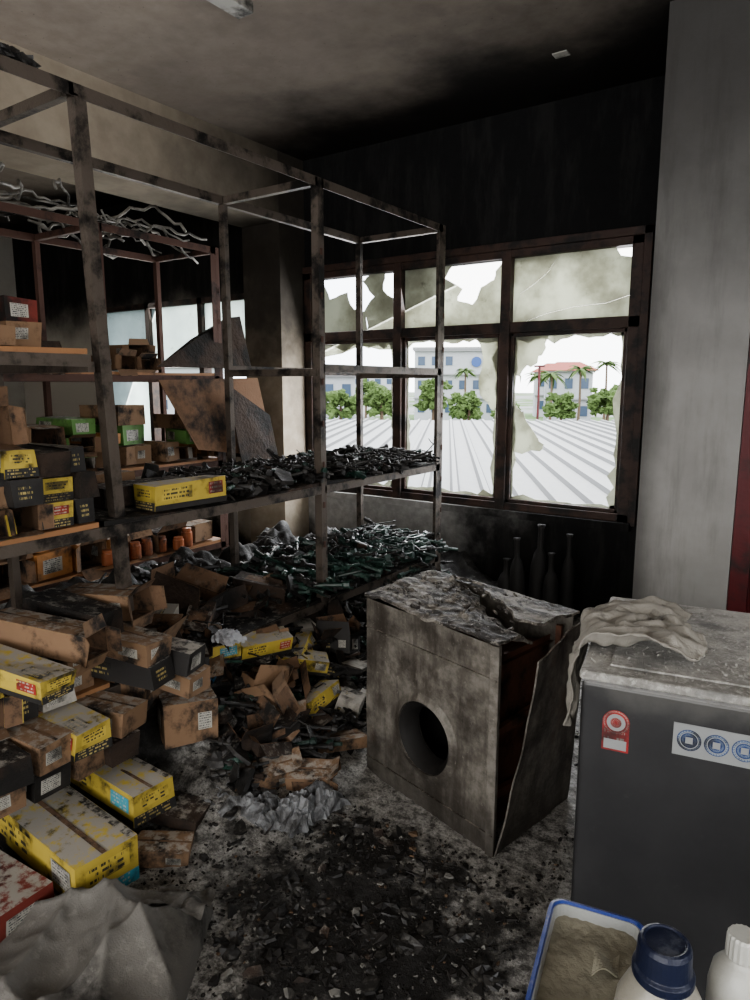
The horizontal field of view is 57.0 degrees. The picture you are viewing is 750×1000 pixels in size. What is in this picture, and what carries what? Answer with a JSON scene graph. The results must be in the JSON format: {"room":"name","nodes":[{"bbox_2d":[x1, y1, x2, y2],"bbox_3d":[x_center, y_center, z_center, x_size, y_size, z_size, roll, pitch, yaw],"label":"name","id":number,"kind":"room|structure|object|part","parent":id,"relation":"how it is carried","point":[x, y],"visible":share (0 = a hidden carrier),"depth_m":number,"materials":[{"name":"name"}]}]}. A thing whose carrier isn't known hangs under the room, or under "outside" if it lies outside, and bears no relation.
{"room":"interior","nodes":[
{"label":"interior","id":0,"kind":"room"},
{"bbox_2d":[0,236,26,421],"bbox_3d":[-6.386,-0.977,5.227,0.150,3.310,7.900,6,11,34],"label":"wall","id":1,"kind":"structure","parent":0,"point":[16,392],"depth_m":8.00,"materials":[{"name":"paint"}]},
{"bbox_2d":[0,39,278,227],"bbox_3d":[-3.009,-1.925,2.399,0.400,0.510,7.400,6,11,34],"label":"ceiling beam","id":2,"kind":"structure","parent":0,"point":[116,138],"depth_m":4.32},
{"bbox_2d":[207,0,252,18],"bbox_3d":[-0.876,-2.234,2.857,0.100,0.048,0.950,6,11,34],"label":"batten","id":3,"kind":"object","parent":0,"point":[239,9],"depth_m":3.18,"materials":[{"name":"white"}]},
{"bbox_2d":[242,151,308,542],"bbox_3d":[-0.822,-1.065,5.755,0.400,3.310,0.300,6,11,34],"label":"pillar","id":4,"kind":"structure","parent":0,"point":[273,252],"depth_m":5.58,"materials":[{"name":"paint"}]},
{"bbox_2d":[0,548,580,972],"bbox_3d":[-1.797,1.249,2.388,11.000,0.150,7.900,6,11,34],"label":"floor","id":5,"kind":"structure","parent":0,"point":[216,552],"depth_m":6.11,"materials":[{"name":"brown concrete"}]},
{"bbox_2d":[0,201,228,603],"bbox_3d":[-2.228,-0.260,3.568,0.623,2.441,3.324,6,11,34],"label":"shelving rack","id":6,"kind":"object","parent":5,"relation":"on","point":[49,237],"visible":0.27,"depth_m":4.28,"materials":[{"name":"brown metal"}]},
{"bbox_2d":[0,162,77,227],"bbox_3d":[-2.000,-1.597,3.451,0.997,0.214,1.356,6,11,34],"label":"strips","id":7,"kind":"object","parent":6,"relation":"on","point":[17,195],"visible":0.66,"depth_m":3.60,"materials":[{"name":"grey metal"}]},
{"bbox_2d":[101,549,112,565],"label":"plastic bottles","id":8,"kind":"object","parent":6,"relation":"on","point":[106,555],"depth_m":4.05},
{"bbox_2d":[0,338,217,600],"bbox_3d":[-2.160,-0.208,3.526,0.551,1.480,3.271,6,11,34],"label":"carton","id":9,"kind":"object","parent":6,"relation":"on","point":[136,356],"visible":0.56,"depth_m":4.12,"materials":[{"name":"cardboard"}]},
{"bbox_2d":[27,178,206,263],"bbox_3d":[-1.475,-1.647,4.218,1.147,0.281,1.220,-7,12,-36],"label":"strips","id":10,"kind":"object","parent":6,"relation":"on","point":[117,222],"visible":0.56,"depth_m":4.12,"materials":[{"name":"grey metal"}]},
{"bbox_2d":[129,537,152,559],"label":"plastic bottles","id":11,"kind":"object","parent":6,"relation":"on","point":[139,549],"depth_m":4.24},
{"bbox_2d":[158,535,166,551],"label":"plastic bottles","id":12,"kind":"object","parent":6,"relation":"on","point":[162,539],"depth_m":4.39},
{"bbox_2d":[173,527,192,549],"label":"plastic bottles","id":13,"kind":"object","parent":6,"relation":"on","point":[186,539],"depth_m":4.52},
{"bbox_2d":[157,316,277,461],"bbox_3d":[-1.039,-0.697,4.570,0.240,1.073,0.930,6,11,34],"label":"cardboard sheet","id":14,"kind":"object","parent":6,"relation":"on","point":[199,404],"visible":0.71,"depth_m":4.56,"materials":[{"name":"brown cardboard"}]},
{"bbox_2d":[0,54,445,716],"bbox_3d":[-0.874,-0.196,3.032,0.643,2.493,3.654,6,11,34],"label":"shelving rack","id":15,"kind":"object","parent":5,"relation":"on","point":[117,521],"visible":0.51,"depth_m":3.03,"materials":[{"name":"grey metal"}]},
{"bbox_2d":[0,42,40,67],"bbox_3d":[-1.096,-1.317,2.038,0.118,0.062,0.253,6,11,34],"label":"drip","id":16,"kind":"object","parent":15,"relation":"on","point":[12,52],"visible":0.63,"depth_m":2.04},
{"bbox_2d":[0,295,99,740],"bbox_3d":[-1.438,0.035,2.018,0.606,1.434,1.152,6,11,34],"label":"cartons","id":17,"kind":"object","parent":15,"relation":"on","point":[43,486],"visible":0.7,"depth_m":2.20,"materials":[{"name":"cardboard"}]},
{"bbox_2d":[93,470,226,511],"bbox_3d":[-0.966,-0.049,2.849,0.560,0.111,0.460,6,11,34],"label":"cartons","id":18,"kind":"object","parent":15,"relation":"on","point":[154,494],"visible":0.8,"depth_m":2.73,"materials":[{"name":"cardboard"}]},
{"bbox_2d":[141,455,329,500],"bbox_3d":[-0.651,-0.115,3.326,0.690,0.182,0.909,7,12,37],"label":"pile","id":19,"kind":"object","parent":15,"relation":"on","point":[249,479],"visible":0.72,"depth_m":3.18,"materials":[{"name":"black plastic"}]},
{"bbox_2d":[234,438,439,479],"bbox_3d":[-0.148,-0.226,4.023,0.770,0.196,1.476,6,11,34],"label":"pile","id":20,"kind":"object","parent":15,"relation":"in","point":[354,461],"visible":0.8,"depth_m":3.91,"materials":[{"name":"black plastic"}]},
{"bbox_2d":[217,522,457,606],"bbox_3d":[-0.155,0.315,4.041,0.911,0.230,1.539,6,11,34],"label":"pile","id":21,"kind":"object","parent":15,"relation":"on","point":[376,549],"visible":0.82,"depth_m":3.81,"materials":[{"name":"black plastic"}]},
{"bbox_2d":[97,517,473,797],"bbox_3d":[-0.260,0.611,3.684,1.583,0.689,2.510,6,11,34],"label":"rubble pile","id":22,"kind":"object","parent":5,"relation":"on","point":[227,754],"visible":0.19,"depth_m":2.94,"materials":[{"name":"black cardboard"}]},
{"bbox_2d":[211,628,246,646],"bbox_3d":[-0.627,0.572,2.929,0.141,0.069,0.116,6,11,34],"label":"crumpled plastic bag","id":23,"kind":"object","parent":22,"relation":"on","point":[228,637],"visible":1,"depth_m":2.90,"materials":[{"name":"grey plastic"}]},
{"bbox_2d":[0,520,591,999],"bbox_3d":[-0.400,0.695,3.277,2.400,0.645,4.180,6,11,34],"label":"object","id":24,"kind":"object","parent":5,"relation":"on","point":[355,780],"visible":0.16,"depth_m":2.28,"materials":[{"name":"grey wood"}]},
{"bbox_2d":[0,878,215,999],"bbox_3d":[-0.767,1.183,1.693,0.585,0.194,0.754,0,9,1],"label":"sheet","id":25,"kind":"object","parent":24,"relation":"on","point":[111,939],"visible":0.98,"depth_m":1.80,"materials":[{"name":"grey fabric"}]},
{"bbox_2d":[0,558,366,942],"bbox_3d":[-0.643,0.684,2.776,1.175,0.853,2.085,6,11,34],"label":"cartons","id":26,"kind":"object","parent":24,"relation":"on","point":[61,767],"visible":0.77,"depth_m":2.36,"materials":[{"name":"cardboard"}]},
{"bbox_2d":[204,781,276,830],"bbox_3d":[-0.518,1.083,2.482,0.333,0.092,0.226,0,9,-2],"label":"crumpled plastic bag","id":27,"kind":"object","parent":24,"relation":"on","point":[254,812],"visible":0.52,"depth_m":2.42,"materials":[{"name":"grey plastic"}]},
{"bbox_2d":[245,790,281,830],"bbox_3d":[-0.395,1.095,2.462,0.221,0.073,0.162,5,11,26],"label":"crumpled plastic bag","id":28,"kind":"object","parent":24,"relation":"on","point":[270,800],"visible":0.42,"depth_m":2.45,"materials":[{"name":"grey plastic"}]},
{"bbox_2d":[5,542,581,999],"bbox_3d":[-0.280,0.724,3.211,2.093,0.645,4.116,6,11,34],"label":"scraps","id":29,"kind":"object","parent":24,"relation":"on","point":[271,956],"visible":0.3,"depth_m":2.13,"materials":[{"name":"brown wood"}]},
{"bbox_2d":[274,780,350,837],"bbox_3d":[-0.238,1.080,2.470,0.160,0.102,0.282,9,13,44],"label":"crumpled plastic bag","id":30,"kind":"object","parent":24,"relation":"on","point":[302,808],"visible":0.98,"depth_m":2.42,"materials":[{"name":"grey plastic"}]},
{"bbox_2d":[141,787,514,999],"bbox_3d":[-0.417,1.173,2.116,1.631,0.152,1.081,6,11,34],"label":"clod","id":31,"kind":"object","parent":24,"relation":"on","point":[482,970],"visible":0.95,"depth_m":1.98,"materials":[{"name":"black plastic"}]},
{"bbox_2d":[364,570,580,856],"bbox_3d":[0.352,0.741,2.627,0.479,0.775,0.846,-8,12,-40],"label":"washing machine","id":32,"kind":"object","parent":24,"relation":"on","point":[466,690],"visible":0.98,"depth_m":2.44,"materials":[{"name":"metal"}]},
{"bbox_3d":[0.319,0.773,2.660,0.390,0.700,0.661,-8,12,-40],"label":"frame","id":33,"kind":"part","parent":32,"relation":"part of","materials":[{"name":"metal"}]},
{"bbox_3d":[0.593,0.800,2.361,0.466,0.726,0.097,-9,13,-44],"label":"panel","id":34,"kind":"part","parent":32,"relation":"part of","materials":[{"name":"metal"}]},
{"bbox_2d":[497,524,574,616],"bbox_3d":[1.073,0.475,4.642,0.540,0.623,0.167,6,11,34],"label":"bottles","id":35,"kind":"object","parent":24,"relation":"on","point":[543,584],"visible":0.7,"depth_m":4.61},
{"bbox_2d":[348,731,578,999],"bbox_3d":[1.025,1.248,1.895,1.694,0.037,3.312,6,11,34],"label":"scraps","id":36,"kind":"object","parent":5,"relation":"on","point":[452,973],"visible":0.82,"depth_m":1.98,"materials":[{"name":"brown wood"}]},
{"bbox_2d":[358,728,579,999],"bbox_3d":[1.116,1.254,1.849,1.800,0.012,3.430,6,11,34],"label":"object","id":37,"kind":"structure","parent":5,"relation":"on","point":[525,855],"depth_m":2.04,"materials":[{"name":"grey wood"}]},
{"bbox_2d":[571,597,749,999],"bbox_3d":[0.933,0.805,1.942,0.632,0.865,0.672,4,10,25],"label":"cabinet","id":38,"kind":"object","parent":37,"relation":"on","point":[662,829],"visible":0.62,"depth_m":1.68,"materials":[{"name":"metal"}]},
{"bbox_2d":[563,596,707,725],"bbox_3d":[0.725,0.454,1.906,0.342,0.298,0.369,4,10,25],"label":"towel","id":39,"kind":"object","parent":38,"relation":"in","point":[663,622],"visible":0.99,"depth_m":1.86,"materials":[{"name":"beige fabric"}]},
{"bbox_3d":[0.918,0.396,1.830,0.510,0.006,0.470,4,10,25],"label":"lid","id":40,"kind":"part","parent":38,"relation":"part of","materials":[{"name":"grey metal"}]},
{"bbox_3d":[0.437,1.129,0.795,0.585,0.588,0.660,4,10,23],"label":"side table","id":41,"kind":"object","parent":37,"relation":"on","visible":0},
{"bbox_2d":[525,899,643,999],"bbox_3d":[0.325,0.743,1.051,0.154,0.085,0.246,4,10,23],"label":"plastic tray","id":42,"kind":"object","parent":41,"relation":"on","point":[583,952],"visible":0.9,"depth_m":1.09,"materials":[{"name":"blue plastic"}]},
{"bbox_2d":[614,923,701,999],"bbox_3d":[0.369,0.683,0.897,0.116,0.253,0.090,3,10,17],"label":"detergent bottle","id":43,"kind":"object","parent":41,"relation":"on","point":[661,968],"visible":1,"depth_m":0.86,"materials":[{"name":"plastic"}]},
{"bbox_2d":[705,924,749,999],"bbox_3d":[0.483,0.686,0.922,0.076,0.240,0.076,3,10,17],"label":"bottle","id":44,"kind":"object","parent":41,"relation":"on","point":[728,976],"visible":1,"depth_m":0.90,"materials":[{"name":"plastic"}]},
{"bbox_2d":[0,0,673,229],"bbox_3d":[-1.797,-2.163,1.820,11.000,0.150,7.900,6,11,34],"label":"ceiling","id":45,"kind":"structure","parent":0,"point":[303,80],"depth_m":3.74,"materials":[{"name":"paint"}]},
{"bbox_2d":[12,75,664,615],"bbox_3d":[0.384,-0.977,5.222,11.000,3.310,0.180,6,11,34],"label":"wall","id":46,"kind":"structure","parent":0,"point":[588,162],"depth_m":4.84,"materials":[{"name":"paint"}]},
{"bbox_2d":[106,293,244,456],"bbox_3d":[-1.947,-1.194,6.742,2.420,1.440,0.100,6,11,34],"label":"window","id":47,"kind":"structure","parent":46,"relation":"in","point":[154,396],"depth_m":6.82,"materials":[{"name":"white glass"}]},
{"bbox_3d":[-1.951,-1.193,6.736,2.300,1.340,0.006,6,11,34],"label":"frosted panes","id":48,"kind":"part","parent":47,"relation":"part of","materials":[{"name":"glass"}]},
{"bbox_2d":[302,224,654,526],"bbox_3d":[0.540,-0.867,5.051,2.770,1.830,0.110,6,11,34],"label":"window","id":49,"kind":"structure","parent":46,"relation":"in","point":[634,326],"depth_m":4.71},
{"bbox_3d":[-0.279,-1.441,5.536,0.309,0.562,0.006,6,11,34],"label":"broken glass","id":50,"kind":"part","parent":49,"relation":"part of","materials":[{"name":"glass"}]},
{"bbox_3d":[0.023,-1.441,5.324,0.272,0.585,0.006,6,11,34],"label":"broken glass","id":51,"kind":"part","parent":49,"relation":"part of","materials":[{"name":"clear glass"}]},
{"bbox_3d":[0.337,-1.419,5.109,0.262,0.560,0.006,6,11,34],"label":"broken glass","id":52,"kind":"part","parent":49,"relation":"part of","materials":[{"name":"glass"}]},
{"bbox_3d":[0.685,-0.849,4.960,0.437,1.634,0.006,6,11,34],"label":"broken glass","id":53,"kind":"part","parent":49,"relation":"part of","materials":[{"name":"clear glass"}]},
{"bbox_3d":[1.259,-0.784,4.569,0.768,1.635,0.006,6,11,34],"label":"broken glass","id":54,"kind":"part","parent":49,"relation":"part of","materials":[{"name":"clear glass"}]},
{"bbox_2d":[327,491,630,531],"bbox_3d":[0.515,0.047,5.165,2.710,0.050,0.080,6,11,34],"label":"trim","id":55,"kind":"structure","parent":46,"relation":"attached to","point":[548,518],"depth_m":4.89,"materials":[{"name":"wood"}]},
{"bbox_2d":[552,50,569,58],"bbox_3d":[1.002,-2.399,3.715,0.080,0.006,0.060,6,11,34],"label":"plate","id":56,"kind":"object","parent":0,"point":[563,53],"depth_m":3.71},
{"bbox_2d":[632,0,749,609],"bbox_3d":[1.785,-0.720,3.681,0.450,3.310,0.800,6,11,34],"label":"pillar","id":57,"kind":"structure","parent":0,"point":[699,339],"depth_m":3.32,"materials":[{"name":"paint"}]},
{"bbox_3d":[3.240,-0.555,2.691,3.085,3.310,0.800,6,11,34],"label":"wall","id":58,"kind":"structure","parent":0,"visible":0},
{"bbox_2d":[727,348,749,612],"bbox_3d":[2.188,0.037,3.125,0.972,2.000,0.130,6,11,34],"label":"door","id":59,"kind":"structure","parent":58,"relation":"in","point":[739,577],"depth_m":3.35,"materials":[{"name":"red paint"}]},
{"bbox_2d":[746,578,749,612],"bbox_3d":[2.186,0.071,3.135,0.800,1.910,0.065,6,11,34],"label":"door leaf","id":60,"kind":"structure","parent":59,"relation":"attached to","point":[748,599],"depth_m":3.42,"materials":[{"name":"red paint"}]},
{"label":"outside","id":61,"kind":"structure","parent":0,"visible":0},
{"bbox_2d":[355,392,613,420],"bbox_3d":[45.411,-21.642,152.395,420.000,0.300,295.100,6,11,34],"label":"ground","id":62,"kind":"structure","parent":61,"point":[525,400],"depth_m":101.48,"materials":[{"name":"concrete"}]},
{"bbox_2d":[165,367,223,413],"bbox_3d":[-21.538,-12.948,77.099,10.000,7.300,7.000,-2,10,-10],"label":"house","id":63,"kind":"structure","parent":62,"relation":"on","point":[170,409],"depth_m":74.17,"materials":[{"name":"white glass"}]},
{"bbox_2d":[325,375,355,419],"bbox_3d":[-2.375,-6.206,44.730,3.200,4.640,3.000,0,9,-1],"label":"house","id":64,"kind":"structure","parent":62,"relation":"on","point":[333,382],"depth_m":43.52,"materials":[{"name":"white paint"}]},
{"bbox_2d":[326,388,355,419],"bbox_3d":[-1.866,-4.372,37.568,1.939,3.384,2.162,-4,10,-23],"label":"leafy tree","id":65,"kind":"object","parent":62,"relation":"on","point":[336,398],"visible":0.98,"depth_m":36.91,"materials":[{"name":"green plant"}]},
{"bbox_2d":[355,379,379,417],"bbox_3d":[-0.963,-11.169,75.239,3.457,4.409,3.484,-1,10,-8],"label":"leafy tree","id":66,"kind":"object","parent":62,"relation":"on","point":[367,386],"visible":0.34,"depth_m":74.60,"materials":[{"name":"green plant"}]},
{"bbox_2d":[355,377,391,393],"bbox_3d":[-1.978,-22.135,136.947,17.972,5.750,16.576,6,11,34],"label":"house","id":67,"kind":"structure","parent":62,"relation":"on","point":[387,382],"depth_m":133.06,"materials":[{"name":"white paint"}]},
{"bbox_2d":[363,385,391,419],"bbox_3d":[0.342,-4.541,37.965,1.894,3.586,1.841,-6,11,-33],"label":"leafy tree","id":68,"kind":"object","parent":62,"relation":"on","point":[380,402],"visible":0.88,"depth_m":37.46,"materials":[{"name":"green plant"}]},
{"bbox_2d":[412,378,452,419],"bbox_3d":[3.410,-5.126,40.302,2.116,3.971,2.056,6,11,34],"label":"leafy tree","id":69,"kind":"object","parent":62,"relation":"on","point":[427,387],"visible":0.67,"depth_m":39.70,"materials":[{"name":"green plant"}]},
{"bbox_2d":[413,347,492,420],"bbox_3d":[8.370,-12.007,71.605,8.600,7.250,6.300,1,10,7],"label":"office building","id":70,"kind":"structure","parent":62,"relation":"on","point":[455,358],"depth_m":68.66,"materials":[{"name":"white paint"}]},
{"bbox_2d":[447,390,476,418],"bbox_3d":[6.972,-7.268,55.671,2.230,3.148,2.452,-2,10,-14],"label":"leafy tree","id":71,"kind":"object","parent":62,"relation":"on","point":[455,395],"visible":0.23,"depth_m":55.36,"materials":[{"name":"green plant"}]},
{"bbox_2d":[453,368,478,419],"bbox_3d":[8.024,-9.270,61.817,2.697,5.076,2.272,6,11,34],"label":"palm tree","id":72,"kind":"object","parent":62,"relation":"on","point":[461,371],"visible":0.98,"depth_m":61.47,"materials":[{"name":"green plant"}]},
{"bbox_2d":[455,394,483,419],"bbox_3d":[5.497,-4.691,40.524,1.635,3.042,1.722,0,9,1],"label":"leafy tree","id":73,"kind":"object","parent":62,"relation":"on","point":[471,403],"visible":0.98,"depth_m":39.96,"materials":[{"name":"green plant"}]},
{"bbox_2d":[490,402,520,418],"bbox_3d":[8.957,-5.490,47.082,2.018,2.466,2.020,6,11,34],"label":"leafy tree","id":74,"kind":"object","parent":62,"relation":"on","point":[492,414],"visible":0.03,"depth_m":46.87,"materials":[{"name":"green plant"}]},
{"bbox_2d":[523,373,548,417],"bbox_3d":[13.934,-8.595,59.127,2.443,4.630,2.558,6,11,34],"label":"palm tree","id":75,"kind":"object","parent":62,"relation":"on","point":[534,377],"visible":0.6,"depth_m":58.77,"materials":[{"name":"green plant"}]},
{"bbox_2d":[534,365,544,419],"bbox_3d":[9.313,-5.323,39.401,0.600,4.650,0.120,6,11,34],"label":"sign post","id":76,"kind":"object","parent":62,"relation":"on","point":[538,366],"visible":0.82,"depth_m":39.19,"materials":[{"name":"metal"}]},
{"bbox_2d":[530,363,553,416],"bbox_3d":[20.853,-12.630,79.146,7.551,6.000,7.067,6,11,34],"label":"house","id":77,"kind":"structure","parent":62,"relation":"on","point":[535,390],"depth_m":77.79,"materials":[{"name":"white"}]},
{"bbox_2d":[536,370,567,419],"bbox_3d":[13.907,-7.836,54.315,2.741,4.714,2.750,6,11,34],"label":"palm tree","id":78,"kind":"object","parent":62,"relation":"on","point":[552,376],"visible":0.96,"depth_m":53.97,"materials":[{"name":"green plant"}]},
{"bbox_2d":[542,391,578,419],"bbox_3d":[13.385,-6.306,49.885,2.717,3.154,2.221,6,11,34],"label":"leafy tree","id":79,"kind":"object","parent":62,"relation":"on","point":[562,406],"visible":1,"depth_m":49.26,"materials":[{"name":"green plant"}]},
{"bbox_2d":[541,362,598,420],"bbox_3d":[17.386,-9.640,62.416,5.000,5.600,5.000,2,10,12],"label":"house","id":80,"kind":"structure","parent":62,"relation":"on","point":[572,385],"depth_m":60.39,"materials":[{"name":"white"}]},
{"bbox_2d":[566,365,594,420],"bbox_3d":[16.303,-8.162,55.002,2.382,5.130,2.566,4,10,21],"label":"palm tree","id":81,"kind":"object","parent":62,"relation":"on","point":[582,371],"visible":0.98,"depth_m":54.77,"materials":[{"name":"green plant"}]},
{"bbox_2d":[586,384,618,420],"bbox_3d":[15.326,-5.918,46.082,2.412,3.635,2.609,1,10,8],"label":"leafy tree","id":82,"kind":"object","parent":62,"relation":"on","point":[596,402],"visible":0.77,"depth_m":45.63,"materials":[{"name":"green plant"}]},
{"bbox_2d":[590,361,620,419],"bbox_3d":[18.335,-8.388,55.260,2.511,5.490,2.376,-1,10,-5],"label":"palm tree","id":83,"kind":"object","parent":62,"relation":"on","point":[611,364],"visible":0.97,"depth_m":54.94,"materials":[{"name":"green plant"}]},
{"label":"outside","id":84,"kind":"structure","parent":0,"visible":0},
{"bbox_2d":[326,418,615,505],"bbox_3d":[-1.142,-2.271,21.012,56.838,0.131,24.022,6,11,34],"label":"corrugated roof","id":85,"kind":"structure","parent":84,"point":[573,465],"depth_m":12.40,"materials":[{"name":"white metal"}]}
]}

